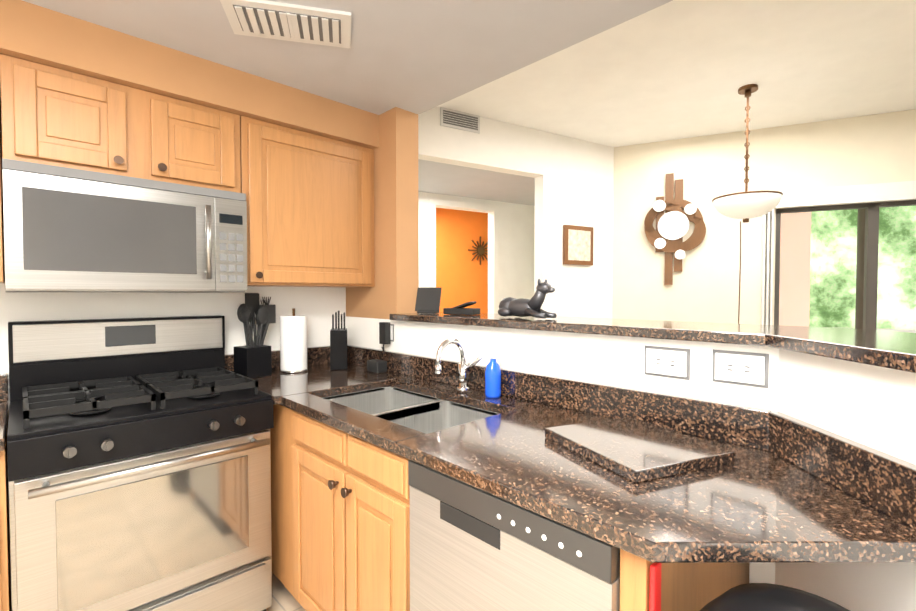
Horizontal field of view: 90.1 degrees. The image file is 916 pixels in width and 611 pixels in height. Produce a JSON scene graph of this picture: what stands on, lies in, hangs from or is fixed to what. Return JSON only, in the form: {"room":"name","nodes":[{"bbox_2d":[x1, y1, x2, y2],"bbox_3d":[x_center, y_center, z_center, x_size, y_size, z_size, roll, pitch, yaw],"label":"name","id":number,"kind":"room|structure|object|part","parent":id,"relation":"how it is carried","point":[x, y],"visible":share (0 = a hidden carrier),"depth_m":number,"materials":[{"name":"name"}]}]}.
{"room":"kitchen","nodes":[
{"label":"kitchen","id":0,"kind":"room"},
{"bbox_2d":[0,84,345,409],"bbox_3d":[-1.953,0.130,1.663,3.400,2.300,0.120,-1,2,-44],"label":"wall","id":1,"kind":"structure","parent":0,"point":[318,307],"depth_m":2.19,"materials":[{"name":"white paint"}]},
{"bbox_2d":[0,162,4,282],"bbox_3d":[-1.919,-0.455,1.359,0.800,0.760,0.338,-1,2,-44],"label":"upper cabinet","id":2,"kind":"object","parent":1,"relation":"attached to","point":[2,262],"depth_m":1.54,"materials":[{"name":"brown wood"}]},
{"bbox_2d":[0,54,143,178],"bbox_3d":[-1.490,-0.668,1.765,0.380,0.355,0.338,-1,2,-44],"label":"upper cabinet","id":3,"kind":"object","parent":1,"relation":"attached to","point":[49,115],"depth_m":1.64,"materials":[{"name":"brown wood"}]},
{"bbox_2d":[2,158,246,292],"bbox_3d":[-1.318,-0.271,1.871,0.760,0.434,0.438,-1,2,-44],"label":"microwave","id":4,"kind":"object","parent":3,"relation":"attached to","point":[71,230],"visible":1,"depth_m":1.69,"materials":[{"name":"silver metal"}]},
{"bbox_3d":[-1.029,-0.258,1.880,0.021,0.300,0.051,-1,2,-44],"label":"microwave handle","id":5,"kind":"part","parent":4,"relation":"part of","materials":[{"name":"silver metal"}]},
{"bbox_2d":[0,345,347,401],"bbox_3d":[-1.495,0.309,2.001,2.274,0.104,0.030,-1,2,-44],"label":"backsplash","id":6,"kind":"structure","parent":1,"relation":"attached to","point":[316,356],"depth_m":2.48,"materials":[{"name":"brown stone"}]},
{"bbox_2d":[144,91,239,192],"bbox_3d":[-1.216,-0.675,2.028,0.380,0.355,0.338,-1,2,-44],"label":"upper cabinet","id":7,"kind":"object","parent":1,"relation":"attached to","point":[186,143],"depth_m":1.90,"materials":[{"name":"brown wood"}]},
{"bbox_2d":[240,116,374,286],"bbox_3d":[-0.821,-0.482,2.412,0.702,0.760,0.338,-1,2,-44],"label":"upper cabinet","id":8,"kind":"object","parent":1,"relation":"attached to","point":[310,207],"depth_m":2.25,"materials":[{"name":"brown wood"}]},
{"bbox_2d":[0,0,378,149],"bbox_3d":[-1.784,-0.927,1.460,3.400,0.175,0.363,-1,2,-44],"label":"soffit","id":9,"kind":"structure","parent":0,"point":[31,32],"depth_m":1.81,"materials":[{"name":"paint"}]},
{"bbox_2d":[266,572,305,610],"bbox_3d":[0.864,1.247,4.173,10.900,0.060,12.200,-1,2,-44],"label":"floor","id":10,"kind":"structure","parent":0,"point":[283,599],"depth_m":1.98,"materials":[{"name":"tile"}]},
{"bbox_2d":[0,410,11,610],"bbox_3d":[-1.812,0.853,1.280,0.800,0.874,0.647,-1,2,-44],"label":"base cabinet","id":11,"kind":"object","parent":10,"relation":"on","point":[5,570],"depth_m":1.33,"materials":[{"name":"brown wood"}]},
{"bbox_2d":[0,402,7,445],"bbox_3d":[-1.809,0.398,1.266,0.800,0.035,0.658,-1,2,-44],"label":"countertop","id":12,"kind":"structure","parent":11,"relation":"on","point":[3,405],"depth_m":1.49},
{"bbox_2d":[7,315,273,610],"bbox_3d":[-1.218,0.670,1.791,0.760,1.215,0.724,-1,2,-44],"label":"stove","id":13,"kind":"object","parent":10,"relation":"on","point":[139,461],"visible":1,"depth_m":1.62,"materials":[{"name":"silver metal"}]},
{"bbox_3d":[-0.992,0.483,1.549,0.680,0.121,0.068,-1,2,-44],"label":"trim","id":14,"kind":"part","parent":13,"relation":"part of","materials":[{"name":"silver metal"}]},
{"bbox_2d":[270,406,403,605],"bbox_3d":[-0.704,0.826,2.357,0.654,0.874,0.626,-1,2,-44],"label":"base cabinet","id":15,"kind":"object","parent":10,"relation":"on","point":[329,531],"depth_m":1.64,"materials":[{"name":"brown wood"}]},
{"bbox_2d":[304,382,443,477],"bbox_3d":[-0.350,0.496,1.930,0.420,0.200,0.378,-1,2,-44],"label":"sink","id":16,"kind":"object","parent":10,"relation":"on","point":[324,443],"depth_m":1.94,"materials":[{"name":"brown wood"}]},
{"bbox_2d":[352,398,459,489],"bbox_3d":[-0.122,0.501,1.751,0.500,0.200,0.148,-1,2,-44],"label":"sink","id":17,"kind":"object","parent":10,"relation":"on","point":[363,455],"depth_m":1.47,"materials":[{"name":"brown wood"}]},
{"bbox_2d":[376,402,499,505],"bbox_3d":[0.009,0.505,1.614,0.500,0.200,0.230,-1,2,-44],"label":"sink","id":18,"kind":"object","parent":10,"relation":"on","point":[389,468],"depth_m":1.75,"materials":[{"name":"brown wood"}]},
{"bbox_2d":[404,462,719,610],"bbox_3d":[0.333,0.853,1.277,0.654,0.874,0.671,-1,2,-44],"label":"base cabinet","id":19,"kind":"object","parent":10,"relation":"on","point":[406,482],"depth_m":1.03,"materials":[{"name":"brown wood"}]},
{"bbox_2d":[408,460,619,610],"bbox_3d":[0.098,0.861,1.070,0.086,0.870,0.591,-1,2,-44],"label":"dishwasher","id":20,"kind":"object","parent":19,"relation":"in","point":[473,547],"depth_m":1.02,"materials":[{"name":"silver metal"}]},
{"bbox_2d":[252,362,915,594],"bbox_3d":[-0.068,0.424,1.650,0.704,0.107,2.515,-1,2,-44],"label":"countertop","id":21,"kind":"structure","parent":19,"relation":"on","point":[706,527],"depth_m":0.97,"materials":[{"name":"brown stone"}]},
{"bbox_2d":[234,293,275,378],"bbox_3d":[-1.020,0.145,2.316,0.200,0.416,0.178,-1,2,-44],"label":"utensil crock","id":22,"kind":"object","parent":21,"relation":"on","point":[252,358],"visible":1,"depth_m":2.27,"materials":[{"name":"black ceramic"}]},
{"bbox_2d":[279,308,308,372],"bbox_3d":[-0.876,0.183,2.441,0.150,0.334,0.150,-1,2,-44],"label":"paper towel","id":23,"kind":"object","parent":21,"relation":"on","point":[293,342],"visible":1,"depth_m":2.38,"materials":[{"name":"white paper"}]},
{"bbox_2d":[330,311,346,369],"bbox_3d":[-0.662,0.187,2.543,0.090,0.320,0.150,0,1,-14],"label":"knife block","id":24,"kind":"object","parent":21,"relation":"on","point":[338,348],"visible":1,"depth_m":2.47,"materials":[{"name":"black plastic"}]},
{"bbox_2d":[367,359,386,372],"bbox_3d":[-0.429,0.321,2.423,0.065,0.059,0.100,-1,2,-44],"label":"charger","id":25,"kind":"object","parent":21,"relation":"on","point":[376,366],"visible":1,"depth_m":2.39,"materials":[{"name":"black plastic"}]},
{"bbox_2d":[323,387,498,433],"bbox_3d":[-0.211,0.500,1.785,0.420,0.200,0.780,-1,2,-44],"label":"sink","id":26,"kind":"object","parent":21,"relation":"in","point":[423,411],"depth_m":1.90,"materials":[{"name":"silver metal"}]},
{"bbox_2d":[435,338,482,392],"bbox_3d":[0.004,0.250,1.855,0.181,0.230,0.132,-1,2,-44],"label":"faucet","id":27,"kind":"object","parent":21,"relation":"on","point":[463,387],"depth_m":1.90,"materials":[{"name":"silver metal"}]},
{"bbox_2d":[485,345,500,397],"bbox_3d":[0.139,0.263,1.831,0.067,0.205,0.064,-1,2,-44],"label":"soap bottle","id":28,"kind":"object","parent":21,"relation":"on","point":[493,380],"visible":0.98,"depth_m":1.81,"materials":[{"name":"blue plastic"}]},
{"bbox_2d":[545,417,735,482],"bbox_3d":[0.464,0.367,1.216,0.320,0.027,0.350,-1,2,-23],"label":"board","id":29,"kind":"object","parent":21,"relation":"on","point":[634,450],"visible":1,"depth_m":1.15,"materials":[{"name":"brown stone"}]},
{"bbox_2d":[650,563,660,610],"bbox_3d":[0.314,0.463,0.760,0.041,0.094,0.028,-1,2,-44],"label":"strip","id":30,"kind":"object","parent":21,"relation":"attached to","point":[655,586],"visible":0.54,"depth_m":0.75,"materials":[{"name":"plastic"}]},
{"bbox_2d":[700,583,849,610],"bbox_3d":[0.531,0.884,0.711,0.340,0.840,0.340,-1,2,-44],"label":"stool","id":31,"kind":"object","parent":10,"relation":"on","point":[758,597],"visible":1,"depth_m":0.74,"materials":[{"name":"black leather"}]},
{"bbox_2d":[779,209,864,328],"bbox_3d":[4.636,-0.412,5.285,1.372,3.200,1.593,-1,2,-44],"label":"patio column","id":32,"kind":"structure","parent":10,"relation":"on","point":[795,257],"depth_m":5.24,"materials":[{"name":"beige paint"}]},
{"bbox_2d":[22,0,672,114],"bbox_3d":[-0.237,-1.256,-0.053,3.550,0.560,4.920,-1,2,-44],"label":"ceiling","id":33,"kind":"structure","parent":0,"point":[417,56],"depth_m":1.76,"materials":[{"name":"white paint"}]},
{"bbox_2d":[220,0,350,47],"bbox_3d":[-0.601,-1.009,1.645,0.420,0.019,0.220,0,1,-14],"label":"ceiling vent","id":34,"kind":"object","parent":33,"relation":"in","point":[287,22],"visible":1,"depth_m":1.62,"materials":[{"name":"white metal"}]},
{"bbox_2d":[436,208,487,312],"bbox_3d":[0.804,-0.195,6.191,6.972,2.720,5.021,-1,2,-44],"label":"wall","id":35,"kind":"structure","parent":0,"point":[461,277],"depth_m":7.58,"materials":[{"name":"orange paint"}]},
{"bbox_2d":[468,236,487,264],"bbox_3d":[0.383,-0.926,7.737,0.480,0.480,0.030,-1,2,-30],"label":"wall art","id":36,"kind":"object","parent":35,"relation":"attached to","point":[481,251],"visible":0.94,"depth_m":7.73,"materials":[{"name":"brown metal"}]},
{"bbox_2d":[418,191,534,313],"bbox_3d":[-0.580,-0.077,6.874,6.900,2.450,5.054,-1,2,-44],"label":"wall","id":37,"kind":"structure","parent":0,"point":[511,230],"depth_m":5.61,"materials":[{"name":"white paint"}]},
{"bbox_2d":[418,159,534,205],"bbox_3d":[1.082,-1.310,5.215,6.600,0.100,1.450,-1,2,-30],"label":"ceiling","id":38,"kind":"structure","parent":0,"point":[447,179],"depth_m":4.68,"materials":[{"name":"white paint"}]},
{"bbox_2d":[418,107,613,317],"bbox_3d":[0.364,-0.160,3.915,2.829,2.767,0.134,-1,2,-30],"label":"wall","id":39,"kind":"structure","parent":0,"point":[574,181],"depth_m":4.14,"materials":[{"name":"white paint"}]},
{"bbox_3d":[0.020,-1.464,3.614,0.358,0.146,0.013,-1,2,-30],"label":"wall air vent","id":40,"kind":"part","parent":39,"relation":"part of","materials":[{"name":"white metal"}]},
{"bbox_2d":[563,225,592,265],"bbox_3d":[1.122,-0.558,4.262,0.360,0.360,0.031,-1,2,-30],"label":"picture frame","id":41,"kind":"object","parent":39,"relation":"attached to","point":[577,245],"visible":1,"depth_m":4.24,"materials":[{"name":"brown wood"}]},
{"bbox_2d":[346,107,778,583],"bbox_3d":[0.134,0.120,2.052,0.150,2.300,2.208,-1,2,-44],"label":"wall","id":42,"kind":"structure","parent":0,"point":[619,361],"depth_m":2.05,"materials":[{"name":"white paint"}]},
{"bbox_2d":[379,322,393,352],"bbox_3d":[-0.405,0.173,2.470,0.047,0.167,0.136,-1,2,-44],"label":"charger","id":43,"kind":"object","parent":42,"relation":"attached to","point":[386,332],"visible":0.98,"depth_m":2.44,"materials":[{"name":"black plastic"}]},
{"bbox_2d":[347,346,771,449],"bbox_3d":[0.075,0.309,1.986,0.030,0.104,2.163,-1,2,-44],"label":"backsplash","id":44,"kind":"structure","parent":42,"relation":"attached to","point":[742,425],"depth_m":1.53,"materials":[{"name":"brown stone"}]},
{"bbox_2d":[389,312,915,372],"bbox_3d":[0.441,0.095,0.971,1.641,0.032,3.145,-1,2,-44],"label":"bar","id":45,"kind":"object","parent":42,"relation":"on","point":[895,350],"visible":0.85,"depth_m":1.29,"materials":[{"name":"stone"}]},
{"bbox_2d":[415,287,441,313],"bbox_3d":[-0.156,-0.027,2.386,0.130,0.135,0.080,0,1,11],"label":"tablet","id":46,"kind":"object","parent":45,"relation":"on","point":[428,299],"visible":0.98,"depth_m":2.38,"materials":[{"name":"black plastic"}]},
{"bbox_2d":[443,301,479,314],"bbox_3d":[0.019,0.012,2.277,0.170,0.064,0.080,1,2,31],"label":"dock","id":47,"kind":"object","parent":45,"relation":"on","point":[459,310],"visible":1,"depth_m":2.24,"materials":[{"name":"black plastic"}]},
{"bbox_2d":[498,279,556,318],"bbox_3d":[0.283,-0.031,1.980,0.125,0.162,0.350,-1,2,-44],"label":"statue","id":48,"kind":"object","parent":45,"relation":"on","point":[511,306],"visible":1,"depth_m":1.90,"materials":[{"name":"grey metal"}]},
{"bbox_2d":[644,346,689,379],"bbox_3d":[0.640,0.175,1.408,0.010,0.092,0.136,-1,2,-44],"label":"electrical outlet","id":49,"kind":"object","parent":42,"relation":"attached to","point":[667,362],"visible":1,"depth_m":1.40,"materials":[{"name":"white plastic"}]},
{"bbox_2d":[712,349,768,387],"bbox_3d":[0.777,0.173,1.265,0.010,0.092,0.136,-1,2,-44],"label":"electrical outlet","id":50,"kind":"object","parent":42,"relation":"attached to","point":[742,368],"visible":1,"depth_m":1.26,"materials":[{"name":"white plastic"}]},
{"bbox_2d":[436,0,915,146],"bbox_3d":[3.875,-1.577,3.526,7.350,0.100,7.200,-1,2,-44],"label":"ceiling","id":51,"kind":"structure","parent":0,"point":[676,69],"depth_m":3.00,"materials":[{"name":"white paint"}]},
{"bbox_2d":[712,84,782,323],"bbox_3d":[2.022,-0.279,3.223,0.423,2.479,0.423,-1,2,-44],"label":"pendant lamp","id":52,"kind":"object","parent":51,"relation":"hanging from","point":[746,205],"depth_m":3.13,"materials":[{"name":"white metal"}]},
{"bbox_3d":[1.973,0.186,3.214,0.027,1.550,0.007,-1,2,-44],"label":"pendant light cord","id":53,"kind":"part","parent":52,"relation":"part of","materials":[{"name":"white"}]},
{"bbox_2d":[612,109,915,324],"bbox_3d":[4.398,-0.141,3.286,6.350,2.760,0.120,1,2,24],"label":"wall","id":54,"kind":"structure","parent":0,"point":[858,150],"depth_m":4.12,"materials":[{"name":"white paint"}]},
{"bbox_2d":[644,173,705,284],"bbox_3d":[2.011,-0.710,4.253,0.518,1.037,0.069,1,2,24],"label":"wall art","id":55,"kind":"object","parent":54,"relation":"attached to","point":[670,231],"visible":1,"depth_m":4.25,"materials":[{"name":"brown wood"}]},
{"bbox_2d":[760,181,915,329],"bbox_3d":[3.928,0.097,3.456,2.820,2.116,0.155,1,2,24],"label":"window","id":56,"kind":"structure","parent":54,"relation":"attached to","point":[871,199],"depth_m":3.75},
{"bbox_2d":[775,349,915,610],"bbox_3d":[0.885,0.722,0.320,0.150,1.185,2.008,0,1,2],"label":"wall","id":57,"kind":"structure","parent":0,"point":[872,406],"depth_m":0.96,"materials":[{"name":"white paint"}]},
{"label":"outside","id":58,"kind":"structure","parent":0,"visible":0},
{"bbox_2d":[809,205,915,332],"bbox_3d":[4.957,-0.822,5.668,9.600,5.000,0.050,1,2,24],"label":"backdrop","id":59,"kind":"structure","parent":58,"point":[833,259],"depth_m":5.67,"materials":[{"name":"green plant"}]}
]}

